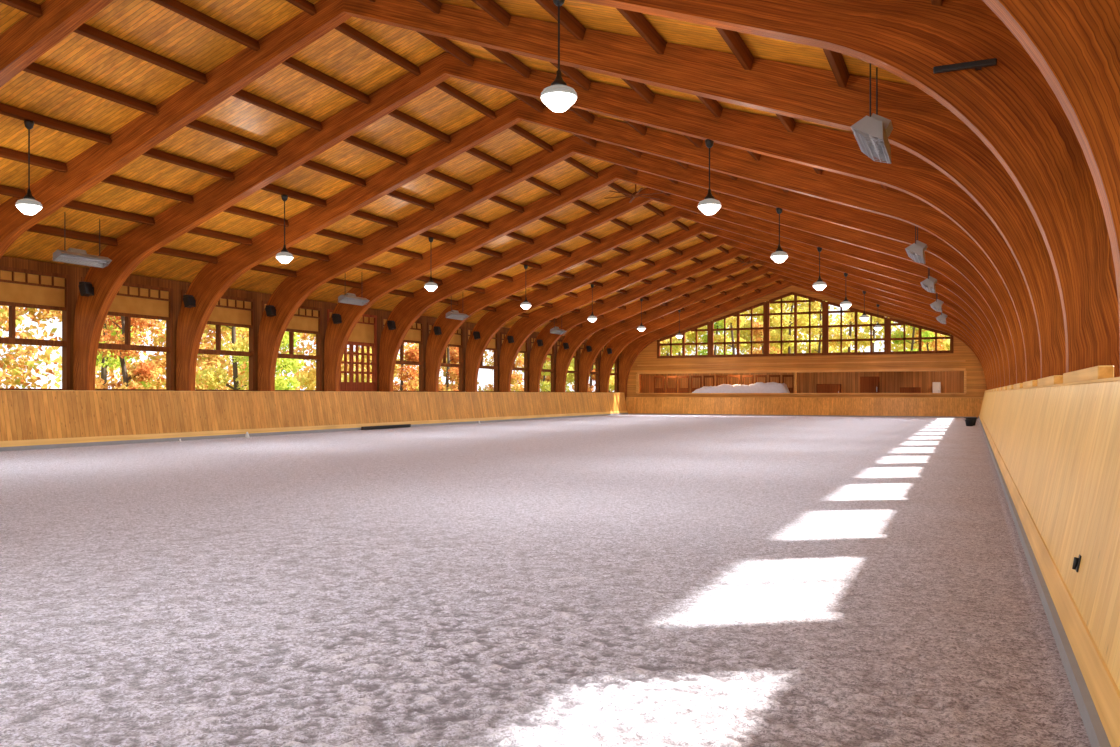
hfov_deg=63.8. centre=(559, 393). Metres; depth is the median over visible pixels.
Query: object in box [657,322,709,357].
window
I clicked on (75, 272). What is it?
wall
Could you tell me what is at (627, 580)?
floor
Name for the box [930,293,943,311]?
heater
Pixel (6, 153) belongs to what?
purlin
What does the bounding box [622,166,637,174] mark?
purlin
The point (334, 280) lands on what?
purlin
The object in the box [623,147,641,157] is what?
purlin
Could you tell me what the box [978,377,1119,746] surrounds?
kickboard
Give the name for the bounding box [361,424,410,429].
strip
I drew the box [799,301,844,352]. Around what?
autumn tree
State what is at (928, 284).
heater
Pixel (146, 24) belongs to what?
ceiling
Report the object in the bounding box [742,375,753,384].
panel
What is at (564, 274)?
purlin
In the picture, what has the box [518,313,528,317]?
purlin
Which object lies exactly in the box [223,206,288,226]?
purlin
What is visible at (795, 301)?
window
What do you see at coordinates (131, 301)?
shade
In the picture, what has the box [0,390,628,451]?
kickboard
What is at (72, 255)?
heater
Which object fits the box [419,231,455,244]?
purlin
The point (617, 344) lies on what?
arch
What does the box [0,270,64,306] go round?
shade
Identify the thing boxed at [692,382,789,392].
pile
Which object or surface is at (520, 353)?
autumn tree
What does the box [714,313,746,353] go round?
autumn tree
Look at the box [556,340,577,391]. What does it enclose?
window
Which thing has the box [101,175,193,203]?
purlin
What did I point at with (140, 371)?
autumn tree
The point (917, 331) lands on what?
autumn tree
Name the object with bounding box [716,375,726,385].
panel
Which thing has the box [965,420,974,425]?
tub
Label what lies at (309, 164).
purlin
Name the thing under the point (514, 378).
autumn tree
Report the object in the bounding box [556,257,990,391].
arch
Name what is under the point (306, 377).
autumn tree
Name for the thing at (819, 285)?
pendant lamp
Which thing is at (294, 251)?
purlin
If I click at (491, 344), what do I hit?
shade
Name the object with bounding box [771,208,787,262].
pendant lamp
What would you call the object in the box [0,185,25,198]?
purlin
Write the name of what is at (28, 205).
pendant lamp
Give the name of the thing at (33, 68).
purlin
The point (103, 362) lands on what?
autumn tree
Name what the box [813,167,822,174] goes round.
purlin
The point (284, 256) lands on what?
pendant lamp
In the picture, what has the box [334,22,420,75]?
purlin
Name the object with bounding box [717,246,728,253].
purlin
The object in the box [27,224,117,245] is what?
purlin
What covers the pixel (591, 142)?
purlin
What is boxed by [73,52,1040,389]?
arch
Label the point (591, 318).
pendant lamp
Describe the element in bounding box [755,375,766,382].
panel
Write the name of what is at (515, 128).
purlin
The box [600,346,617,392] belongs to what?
window
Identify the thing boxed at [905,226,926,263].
heater
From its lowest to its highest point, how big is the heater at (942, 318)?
1.336 m
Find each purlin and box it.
[0,0,41,17]
[0,103,110,144]
[0,147,66,172]
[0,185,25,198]
[22,62,157,115]
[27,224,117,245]
[63,200,154,225]
[73,23,206,83]
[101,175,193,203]
[142,148,233,180]
[151,0,259,50]
[153,247,217,263]
[186,120,276,156]
[187,227,252,245]
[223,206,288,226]
[232,89,322,130]
[250,264,296,276]
[261,184,326,206]
[282,57,369,103]
[286,0,315,15]
[287,247,329,261]
[301,160,365,186]
[315,229,362,244]
[326,278,360,287]
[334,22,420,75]
[343,135,407,165]
[350,210,397,227]
[356,263,391,273]
[387,190,434,210]
[387,247,422,259]
[388,109,450,142]
[388,289,413,297]
[415,276,442,284]
[416,31,474,66]
[417,0,441,13]
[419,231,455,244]
[425,170,472,191]
[435,81,495,119]
[439,298,458,304]
[444,262,471,271]
[453,214,488,228]
[465,286,484,293]
[466,148,511,172]
[471,0,510,26]
[474,247,502,257]
[481,46,530,77]
[481,306,495,311]
[489,196,523,212]
[492,274,512,281]
[506,232,533,243]
[506,295,521,300]
[508,91,544,112]
[508,124,553,152]
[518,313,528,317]
[520,261,541,269]
[526,177,560,195]
[531,284,547,289]
[535,0,585,39]
[538,216,565,229]
[540,303,552,307]
[549,247,570,256]
[550,62,590,89]
[557,272,574,278]
[564,157,598,178]
[565,292,577,297]
[569,107,594,123]
[572,200,599,214]
[574,134,596,146]
[579,233,600,243]
[585,260,601,267]
[589,281,602,286]
[593,299,603,303]
[607,182,634,198]
[611,218,631,230]
[612,247,629,255]
[614,270,628,276]
[616,8,666,54]
[616,289,626,294]
[621,78,654,103]
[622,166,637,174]
[623,120,646,135]
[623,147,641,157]
[640,279,651,284]
[641,258,654,265]
[642,234,658,243]
[643,203,663,216]
[665,268,676,274]
[668,246,681,254]
[672,220,688,230]
[675,161,688,168]
[684,135,702,147]
[690,257,701,264]
[696,234,710,243]
[697,96,722,117]
[710,267,719,272]
[715,27,753,69]
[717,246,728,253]
[734,257,744,262]
[747,151,760,160]
[776,114,795,131]
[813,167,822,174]
[823,49,849,87]
[931,0,943,5]
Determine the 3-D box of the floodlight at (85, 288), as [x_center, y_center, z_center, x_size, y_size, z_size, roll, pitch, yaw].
[-13.268,-2.941,25.269,0.316,0.398,0.340,0,0,24]
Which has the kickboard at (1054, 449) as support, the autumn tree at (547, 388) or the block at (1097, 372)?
the block at (1097, 372)
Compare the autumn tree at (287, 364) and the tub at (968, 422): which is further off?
the autumn tree at (287, 364)
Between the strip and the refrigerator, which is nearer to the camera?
the strip
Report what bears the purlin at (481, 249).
attached to the arch at (337, 336)
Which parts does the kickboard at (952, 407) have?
cap rail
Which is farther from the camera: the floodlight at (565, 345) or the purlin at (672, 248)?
the floodlight at (565, 345)
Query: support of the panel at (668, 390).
on the floor
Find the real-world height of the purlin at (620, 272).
0.218 m
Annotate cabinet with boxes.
[816,384,840,392]
[860,376,878,392]
[900,387,920,392]
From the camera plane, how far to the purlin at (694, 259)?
47.23 m
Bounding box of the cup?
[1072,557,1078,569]
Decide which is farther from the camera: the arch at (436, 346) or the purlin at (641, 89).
the arch at (436, 346)
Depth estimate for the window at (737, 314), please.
62.34 m
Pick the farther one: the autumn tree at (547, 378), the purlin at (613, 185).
the autumn tree at (547, 378)
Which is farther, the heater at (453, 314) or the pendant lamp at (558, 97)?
the heater at (453, 314)
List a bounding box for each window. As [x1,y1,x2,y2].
[0,266,69,389]
[81,277,172,390]
[182,290,254,390]
[262,301,321,390]
[327,309,376,391]
[381,316,423,391]
[427,322,462,391]
[467,328,497,391]
[501,332,527,391]
[530,336,553,391]
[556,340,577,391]
[580,343,598,392]
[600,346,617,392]
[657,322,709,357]
[710,302,765,356]
[766,292,825,355]
[825,302,887,354]
[888,318,952,353]
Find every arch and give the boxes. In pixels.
[0,0,1065,377]
[0,0,1118,376]
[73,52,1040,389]
[176,99,1025,390]
[258,135,1015,390]
[324,164,1008,390]
[379,188,1003,391]
[425,207,999,391]
[465,223,996,391]
[499,236,994,391]
[529,247,992,391]
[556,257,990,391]
[579,266,988,391]
[600,273,987,392]
[619,280,986,400]
[982,0,1119,376]
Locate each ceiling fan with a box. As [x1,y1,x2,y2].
[605,184,664,202]
[734,257,764,265]
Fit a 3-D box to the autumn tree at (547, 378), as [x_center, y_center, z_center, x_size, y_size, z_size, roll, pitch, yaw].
[-1.867,-2.784,94.601,3.958,8.801,4.143,0,0,-18]
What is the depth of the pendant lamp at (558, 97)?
11.42 m
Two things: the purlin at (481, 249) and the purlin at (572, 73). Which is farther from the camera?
the purlin at (481, 249)
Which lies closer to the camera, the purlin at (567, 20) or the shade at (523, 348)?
the purlin at (567, 20)
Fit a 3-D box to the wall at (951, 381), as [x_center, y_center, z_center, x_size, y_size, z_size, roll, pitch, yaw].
[16.771,-0.300,63.227,25.000,3.500,4.800,0,0,24]
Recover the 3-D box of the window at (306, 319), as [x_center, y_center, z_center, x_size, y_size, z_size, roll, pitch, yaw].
[-10.222,-1.725,34.272,0.220,3.350,3.300,0,0,24]
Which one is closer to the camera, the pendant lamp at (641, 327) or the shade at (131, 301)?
the shade at (131, 301)
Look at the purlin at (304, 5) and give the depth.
17.29 m
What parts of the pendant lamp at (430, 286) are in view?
lamp shade, glass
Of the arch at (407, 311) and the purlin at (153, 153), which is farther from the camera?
the arch at (407, 311)
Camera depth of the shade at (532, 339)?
53.16 m
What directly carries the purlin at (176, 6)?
attached to the arch at (1010, 105)
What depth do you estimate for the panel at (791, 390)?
63.30 m
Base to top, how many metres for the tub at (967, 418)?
0.372 m
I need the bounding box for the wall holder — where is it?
[1072,555,1080,571]
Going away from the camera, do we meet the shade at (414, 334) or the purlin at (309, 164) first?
the purlin at (309, 164)
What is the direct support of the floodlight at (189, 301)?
attached to the arch at (209, 285)
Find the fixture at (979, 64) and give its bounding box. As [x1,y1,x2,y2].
[933,58,996,73]
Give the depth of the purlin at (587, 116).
22.52 m
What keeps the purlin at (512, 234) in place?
attached to the arch at (337, 336)
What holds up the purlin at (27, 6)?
attached to the arch at (1074, 44)
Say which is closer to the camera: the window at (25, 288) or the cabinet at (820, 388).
the window at (25, 288)
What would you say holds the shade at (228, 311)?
attached to the window at (229, 310)
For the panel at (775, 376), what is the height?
1.900 m
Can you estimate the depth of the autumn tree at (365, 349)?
54.72 m
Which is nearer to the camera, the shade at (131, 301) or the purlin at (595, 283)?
the shade at (131, 301)
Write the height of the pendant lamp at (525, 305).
1.883 m
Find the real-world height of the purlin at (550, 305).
0.218 m
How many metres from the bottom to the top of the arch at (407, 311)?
9.290 m
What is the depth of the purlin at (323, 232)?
29.39 m
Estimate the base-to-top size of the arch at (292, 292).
9.290 m
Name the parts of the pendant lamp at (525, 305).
lamp shade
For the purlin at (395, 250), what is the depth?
32.83 m
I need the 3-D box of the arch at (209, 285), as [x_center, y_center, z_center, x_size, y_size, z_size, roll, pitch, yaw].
[-1.068,-3.195,24.069,24.800,9.290,0.270,0,0,24]
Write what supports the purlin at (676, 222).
attached to the arch at (436, 346)
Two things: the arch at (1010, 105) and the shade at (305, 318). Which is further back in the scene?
the shade at (305, 318)
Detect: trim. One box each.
[636,360,965,393]
[794,373,796,392]
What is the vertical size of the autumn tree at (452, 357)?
8.707 m
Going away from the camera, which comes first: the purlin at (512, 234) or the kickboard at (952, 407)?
the purlin at (512, 234)
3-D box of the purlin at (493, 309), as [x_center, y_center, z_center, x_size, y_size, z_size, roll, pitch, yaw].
[-3.940,-4.212,43.475,0.161,0.218,3.380,0,0,24]
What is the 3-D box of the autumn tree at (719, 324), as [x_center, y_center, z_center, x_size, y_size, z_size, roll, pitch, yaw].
[14.217,-3.507,83.053,3.660,10.252,4.644,0,0,5]
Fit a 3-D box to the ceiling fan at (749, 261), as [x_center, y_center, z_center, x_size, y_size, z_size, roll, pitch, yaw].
[10.312,-7.470,49.049,2.400,0.760,2.118,0,0,24]
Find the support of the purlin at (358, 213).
attached to the arch at (292, 292)
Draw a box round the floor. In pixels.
[0,414,1090,746]
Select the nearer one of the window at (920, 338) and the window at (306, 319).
the window at (306, 319)
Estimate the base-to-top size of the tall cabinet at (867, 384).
1.750 m
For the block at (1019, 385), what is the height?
0.100 m
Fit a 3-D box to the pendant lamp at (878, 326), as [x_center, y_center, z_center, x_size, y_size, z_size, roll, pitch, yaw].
[18.193,-4.379,51.491,0.476,1.507,0.476,0,0,24]
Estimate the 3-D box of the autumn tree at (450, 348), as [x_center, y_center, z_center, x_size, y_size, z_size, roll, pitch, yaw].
[-8.933,-2.732,78.529,3.696,8.729,4.292,0,0,40]
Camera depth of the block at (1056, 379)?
10.07 m
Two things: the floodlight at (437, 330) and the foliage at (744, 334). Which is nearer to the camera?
the floodlight at (437, 330)
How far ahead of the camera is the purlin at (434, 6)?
16.17 m
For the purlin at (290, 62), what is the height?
0.218 m
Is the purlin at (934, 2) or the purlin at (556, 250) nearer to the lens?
the purlin at (934, 2)
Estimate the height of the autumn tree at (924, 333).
9.087 m
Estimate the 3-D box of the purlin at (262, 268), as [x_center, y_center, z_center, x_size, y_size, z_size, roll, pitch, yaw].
[-10.009,-4.212,30.153,0.161,0.218,3.380,0,0,24]
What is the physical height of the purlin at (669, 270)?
0.218 m
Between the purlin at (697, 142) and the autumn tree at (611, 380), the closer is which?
the purlin at (697, 142)
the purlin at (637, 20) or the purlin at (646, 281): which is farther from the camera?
the purlin at (646, 281)
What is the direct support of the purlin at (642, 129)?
attached to the arch at (209, 285)
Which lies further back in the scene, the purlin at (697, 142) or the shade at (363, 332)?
the shade at (363, 332)
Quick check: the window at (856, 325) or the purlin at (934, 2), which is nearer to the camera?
the purlin at (934, 2)
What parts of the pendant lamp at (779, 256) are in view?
glass, rod, lamp shade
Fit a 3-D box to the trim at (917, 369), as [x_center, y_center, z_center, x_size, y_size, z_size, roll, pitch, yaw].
[15.549,-1.040,61.003,21.880,2.140,0.340,0,0,24]
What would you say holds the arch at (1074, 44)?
on the floor
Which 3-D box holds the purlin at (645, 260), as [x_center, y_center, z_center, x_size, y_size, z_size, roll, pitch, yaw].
[4.039,-6.555,43.862,0.161,0.218,3.380,0,0,24]
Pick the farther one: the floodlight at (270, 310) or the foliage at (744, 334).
the foliage at (744, 334)
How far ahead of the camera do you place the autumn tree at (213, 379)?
53.95 m
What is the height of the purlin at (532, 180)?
0.218 m
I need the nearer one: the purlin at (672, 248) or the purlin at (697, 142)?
the purlin at (697, 142)
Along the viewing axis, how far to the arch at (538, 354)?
49.20 m
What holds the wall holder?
attached to the kickboard at (1054, 449)
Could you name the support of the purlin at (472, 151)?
attached to the arch at (292, 292)
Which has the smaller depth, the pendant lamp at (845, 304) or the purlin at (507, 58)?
the purlin at (507, 58)
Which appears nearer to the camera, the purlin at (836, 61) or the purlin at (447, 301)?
the purlin at (836, 61)
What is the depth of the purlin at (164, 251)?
27.23 m
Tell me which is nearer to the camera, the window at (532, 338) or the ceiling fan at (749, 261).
the ceiling fan at (749, 261)
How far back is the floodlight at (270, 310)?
31.80 m
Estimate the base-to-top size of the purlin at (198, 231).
0.218 m
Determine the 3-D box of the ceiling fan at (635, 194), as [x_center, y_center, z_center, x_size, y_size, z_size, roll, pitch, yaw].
[2.725,-7.470,32.395,2.400,0.760,2.118,0,0,24]
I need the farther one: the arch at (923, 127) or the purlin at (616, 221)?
the purlin at (616, 221)
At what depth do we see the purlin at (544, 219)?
34.33 m
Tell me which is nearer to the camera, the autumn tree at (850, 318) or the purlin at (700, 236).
the purlin at (700, 236)
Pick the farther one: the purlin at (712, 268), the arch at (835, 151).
the purlin at (712, 268)
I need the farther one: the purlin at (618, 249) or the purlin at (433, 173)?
the purlin at (618, 249)
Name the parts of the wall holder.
plate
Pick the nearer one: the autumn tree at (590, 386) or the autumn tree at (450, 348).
the autumn tree at (450, 348)
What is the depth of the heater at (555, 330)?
49.73 m
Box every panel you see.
[654,376,664,392]
[666,376,676,392]
[678,376,688,392]
[691,376,701,392]
[703,375,714,385]
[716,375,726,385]
[729,375,739,384]
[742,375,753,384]
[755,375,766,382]
[769,375,779,382]
[782,375,793,392]
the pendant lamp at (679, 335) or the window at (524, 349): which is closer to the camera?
the window at (524, 349)
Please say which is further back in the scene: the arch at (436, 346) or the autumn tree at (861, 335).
the autumn tree at (861, 335)
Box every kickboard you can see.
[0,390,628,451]
[626,397,982,417]
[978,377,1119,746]
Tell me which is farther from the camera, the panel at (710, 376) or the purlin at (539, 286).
the panel at (710, 376)
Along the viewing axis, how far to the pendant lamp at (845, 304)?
38.06 m
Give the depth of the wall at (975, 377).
60.30 m
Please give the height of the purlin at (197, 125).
0.218 m
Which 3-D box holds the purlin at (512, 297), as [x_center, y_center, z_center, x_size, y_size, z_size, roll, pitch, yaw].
[-2.648,-4.681,42.887,0.161,0.218,3.380,0,0,24]
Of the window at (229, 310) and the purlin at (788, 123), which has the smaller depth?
the purlin at (788, 123)
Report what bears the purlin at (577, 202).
attached to the arch at (337, 336)
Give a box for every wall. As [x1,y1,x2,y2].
[0,256,618,392]
[619,285,985,396]
[640,371,963,392]
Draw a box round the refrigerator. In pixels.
[933,382,940,392]
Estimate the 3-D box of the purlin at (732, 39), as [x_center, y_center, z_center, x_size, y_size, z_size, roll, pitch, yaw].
[2.254,-5.149,12.501,0.161,0.218,3.380,0,0,24]
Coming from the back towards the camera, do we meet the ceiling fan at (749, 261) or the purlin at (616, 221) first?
the ceiling fan at (749, 261)
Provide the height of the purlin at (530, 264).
0.218 m
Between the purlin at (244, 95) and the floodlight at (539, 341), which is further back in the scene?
the floodlight at (539, 341)
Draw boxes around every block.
[1013,383,1022,388]
[1023,380,1036,387]
[1037,375,1062,385]
[1063,366,1113,382]
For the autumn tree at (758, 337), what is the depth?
81.04 m
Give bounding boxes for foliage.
[0,305,487,390]
[515,297,950,391]
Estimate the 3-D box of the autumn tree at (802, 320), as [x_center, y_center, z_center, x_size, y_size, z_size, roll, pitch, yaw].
[18.607,-4.360,72.657,4.264,11.986,3.996,0,0,42]
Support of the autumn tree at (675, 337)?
on the ground
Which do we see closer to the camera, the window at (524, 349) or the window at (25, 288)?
the window at (25, 288)
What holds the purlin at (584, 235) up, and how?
attached to the arch at (407, 311)
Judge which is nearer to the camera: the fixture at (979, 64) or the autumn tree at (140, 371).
the fixture at (979, 64)
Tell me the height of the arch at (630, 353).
9.290 m
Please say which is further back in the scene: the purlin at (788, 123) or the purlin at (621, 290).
the purlin at (621, 290)
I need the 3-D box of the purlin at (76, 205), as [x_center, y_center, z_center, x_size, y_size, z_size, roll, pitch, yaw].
[-11.752,-4.681,22.902,0.161,0.218,3.380,0,0,24]
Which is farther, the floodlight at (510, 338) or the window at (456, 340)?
the floodlight at (510, 338)
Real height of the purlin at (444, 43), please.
0.218 m
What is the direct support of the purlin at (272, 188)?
attached to the arch at (209, 285)
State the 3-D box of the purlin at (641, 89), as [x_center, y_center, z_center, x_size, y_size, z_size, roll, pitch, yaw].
[1.187,-6.087,17.009,0.161,0.218,3.380,0,0,24]
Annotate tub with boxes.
[965,417,978,425]
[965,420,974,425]
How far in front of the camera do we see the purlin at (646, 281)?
48.61 m
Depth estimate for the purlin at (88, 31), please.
17.23 m
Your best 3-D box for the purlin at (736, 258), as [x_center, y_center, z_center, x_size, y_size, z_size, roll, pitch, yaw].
[9.658,-7.492,49.346,0.161,0.218,3.380,0,0,24]
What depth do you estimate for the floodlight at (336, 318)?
35.12 m
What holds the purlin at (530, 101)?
attached to the arch at (209, 285)
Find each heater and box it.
[53,212,111,267]
[338,293,369,305]
[446,310,468,319]
[550,327,565,334]
[851,64,892,163]
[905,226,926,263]
[920,268,936,292]
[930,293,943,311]
[936,312,946,323]
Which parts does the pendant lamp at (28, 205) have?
glass, rod, lamp shade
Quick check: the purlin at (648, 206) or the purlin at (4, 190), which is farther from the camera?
the purlin at (648, 206)
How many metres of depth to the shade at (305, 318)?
34.94 m
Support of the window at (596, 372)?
in the wall at (75, 272)
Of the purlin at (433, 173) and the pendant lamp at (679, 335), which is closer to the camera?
the purlin at (433, 173)
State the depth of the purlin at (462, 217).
31.57 m
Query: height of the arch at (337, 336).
9.290 m
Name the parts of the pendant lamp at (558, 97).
glass, rod, lamp shade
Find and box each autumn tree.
[61,316,152,388]
[95,315,161,388]
[195,324,248,389]
[232,331,303,389]
[297,333,348,389]
[341,347,399,387]
[393,342,418,390]
[439,346,458,390]
[441,346,477,390]
[483,350,523,390]
[484,353,522,390]
[540,355,573,391]
[540,357,550,391]
[572,361,594,391]
[609,365,613,391]
[660,336,687,355]
[665,331,693,354]
[697,320,731,354]
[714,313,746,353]
[746,322,780,353]
[762,295,814,353]
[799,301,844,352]
[821,309,872,352]
[846,316,893,351]
[891,325,934,350]
[908,329,948,350]
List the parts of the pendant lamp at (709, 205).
glass, rod, lamp shade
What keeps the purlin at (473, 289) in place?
attached to the arch at (407, 311)
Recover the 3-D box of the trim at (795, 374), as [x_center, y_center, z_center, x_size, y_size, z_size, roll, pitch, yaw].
[15.916,-0.760,60.869,0.180,1.380,0.160,0,0,24]
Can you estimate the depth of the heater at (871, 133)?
12.03 m
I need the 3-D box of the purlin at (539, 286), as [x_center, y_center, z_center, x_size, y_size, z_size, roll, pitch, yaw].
[-1.355,-5.149,42.298,0.161,0.218,3.380,0,0,24]
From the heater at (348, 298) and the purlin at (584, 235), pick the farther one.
the purlin at (584, 235)
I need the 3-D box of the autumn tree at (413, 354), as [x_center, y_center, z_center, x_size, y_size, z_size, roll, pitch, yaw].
[-12.300,-3.062,70.531,3.719,9.372,3.837,0,0,22]
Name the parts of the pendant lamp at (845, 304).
lamp shade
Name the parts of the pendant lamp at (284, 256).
glass, rod, lamp shade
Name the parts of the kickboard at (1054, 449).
cap rail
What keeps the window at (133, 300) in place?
in the wall at (75, 272)
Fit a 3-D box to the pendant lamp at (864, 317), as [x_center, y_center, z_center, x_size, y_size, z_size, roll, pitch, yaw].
[15.159,-4.379,44.830,0.476,1.507,0.476,0,0,24]
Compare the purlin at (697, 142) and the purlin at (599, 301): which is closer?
the purlin at (697, 142)
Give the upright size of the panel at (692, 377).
1.900 m
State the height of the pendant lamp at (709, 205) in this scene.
1.507 m
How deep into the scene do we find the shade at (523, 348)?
51.96 m
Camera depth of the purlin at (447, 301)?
40.98 m
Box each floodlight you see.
[78,281,93,296]
[183,295,195,307]
[265,305,275,316]
[332,313,341,323]
[387,320,395,329]
[433,326,441,334]
[473,331,479,339]
[507,336,513,342]
[537,339,542,345]
[563,343,568,348]
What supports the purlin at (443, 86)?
attached to the arch at (209, 285)
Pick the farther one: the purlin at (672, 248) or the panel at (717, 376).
the panel at (717, 376)
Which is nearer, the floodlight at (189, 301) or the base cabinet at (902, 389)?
the floodlight at (189, 301)
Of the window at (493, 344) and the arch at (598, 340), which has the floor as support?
the arch at (598, 340)
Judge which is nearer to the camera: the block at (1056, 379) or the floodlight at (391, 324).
the block at (1056, 379)
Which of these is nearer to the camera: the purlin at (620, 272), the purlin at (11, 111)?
the purlin at (11, 111)
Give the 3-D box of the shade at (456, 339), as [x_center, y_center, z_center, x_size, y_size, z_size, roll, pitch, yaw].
[-5.684,-2.885,44.270,0.030,0.830,3.080,0,0,24]
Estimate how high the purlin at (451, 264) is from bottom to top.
0.218 m
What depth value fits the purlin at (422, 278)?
36.76 m
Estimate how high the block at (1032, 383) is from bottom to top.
0.100 m
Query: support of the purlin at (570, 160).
attached to the arch at (337, 336)
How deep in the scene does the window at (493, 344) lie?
48.90 m
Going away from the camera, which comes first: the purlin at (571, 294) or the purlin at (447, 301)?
the purlin at (447, 301)
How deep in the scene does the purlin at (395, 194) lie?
28.13 m
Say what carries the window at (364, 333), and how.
in the wall at (75, 272)
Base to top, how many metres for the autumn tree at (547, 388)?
10.577 m
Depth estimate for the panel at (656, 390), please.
67.28 m
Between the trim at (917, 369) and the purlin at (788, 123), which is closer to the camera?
the purlin at (788, 123)
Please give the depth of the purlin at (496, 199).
30.92 m
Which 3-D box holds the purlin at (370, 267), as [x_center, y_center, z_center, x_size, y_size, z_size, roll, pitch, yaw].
[-7.200,-4.681,32.895,0.161,0.218,3.380,0,0,24]
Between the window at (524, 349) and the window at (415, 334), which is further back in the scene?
the window at (524, 349)
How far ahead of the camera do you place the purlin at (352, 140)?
24.08 m
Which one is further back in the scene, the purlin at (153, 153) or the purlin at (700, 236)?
the purlin at (700, 236)
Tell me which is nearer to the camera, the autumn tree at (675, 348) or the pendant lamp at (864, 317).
the pendant lamp at (864, 317)
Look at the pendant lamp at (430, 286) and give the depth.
31.63 m
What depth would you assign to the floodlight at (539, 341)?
51.78 m
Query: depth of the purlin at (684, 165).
25.47 m
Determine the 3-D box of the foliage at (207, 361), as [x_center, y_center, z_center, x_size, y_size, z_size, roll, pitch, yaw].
[-32.524,-3.314,63.813,15.991,11.133,93.506,0,0,24]
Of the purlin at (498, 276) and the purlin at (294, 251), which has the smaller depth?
the purlin at (294, 251)
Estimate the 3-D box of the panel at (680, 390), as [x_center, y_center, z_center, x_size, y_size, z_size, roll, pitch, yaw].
[9.155,-0.400,66.531,0.800,1.900,0.100,0,0,24]
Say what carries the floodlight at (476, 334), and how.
attached to the arch at (491, 322)
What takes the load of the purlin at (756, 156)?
attached to the arch at (209, 285)
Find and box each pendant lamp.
[15,120,42,214]
[276,195,292,263]
[424,237,437,290]
[520,265,530,308]
[540,0,576,111]
[588,284,596,321]
[638,299,644,330]
[676,310,682,338]
[698,139,720,214]
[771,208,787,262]
[813,247,826,290]
[840,273,851,308]
[859,291,868,320]
[874,304,881,330]
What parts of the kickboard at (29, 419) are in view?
cap rail, board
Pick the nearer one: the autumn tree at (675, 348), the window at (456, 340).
the window at (456, 340)
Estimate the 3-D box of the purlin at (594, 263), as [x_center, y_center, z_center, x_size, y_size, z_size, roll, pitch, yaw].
[1.229,-6.087,41.120,0.161,0.218,3.380,0,0,24]
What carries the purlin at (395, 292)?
attached to the arch at (337, 336)
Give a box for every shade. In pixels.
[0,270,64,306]
[109,286,168,316]
[208,298,250,324]
[265,304,317,330]
[330,312,373,342]
[384,319,420,340]
[429,325,460,344]
[468,330,494,347]
[502,334,525,350]
[531,338,551,353]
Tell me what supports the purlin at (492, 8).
attached to the arch at (1010, 105)
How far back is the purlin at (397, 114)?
23.45 m
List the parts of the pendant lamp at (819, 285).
lamp shade, glass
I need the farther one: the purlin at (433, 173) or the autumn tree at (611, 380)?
the autumn tree at (611, 380)
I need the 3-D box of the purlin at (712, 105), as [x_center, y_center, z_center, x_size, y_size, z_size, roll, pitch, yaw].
[2.479,-5.618,16.420,0.161,0.218,3.380,0,0,24]
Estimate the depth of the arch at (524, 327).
45.86 m
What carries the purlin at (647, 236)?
attached to the arch at (436, 346)
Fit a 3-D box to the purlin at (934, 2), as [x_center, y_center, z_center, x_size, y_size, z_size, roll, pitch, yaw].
[3.321,-4.212,7.992,0.161,0.218,3.380,0,0,24]
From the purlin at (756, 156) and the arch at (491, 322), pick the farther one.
the arch at (491, 322)
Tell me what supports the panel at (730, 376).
on the floor
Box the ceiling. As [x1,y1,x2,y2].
[0,0,912,341]

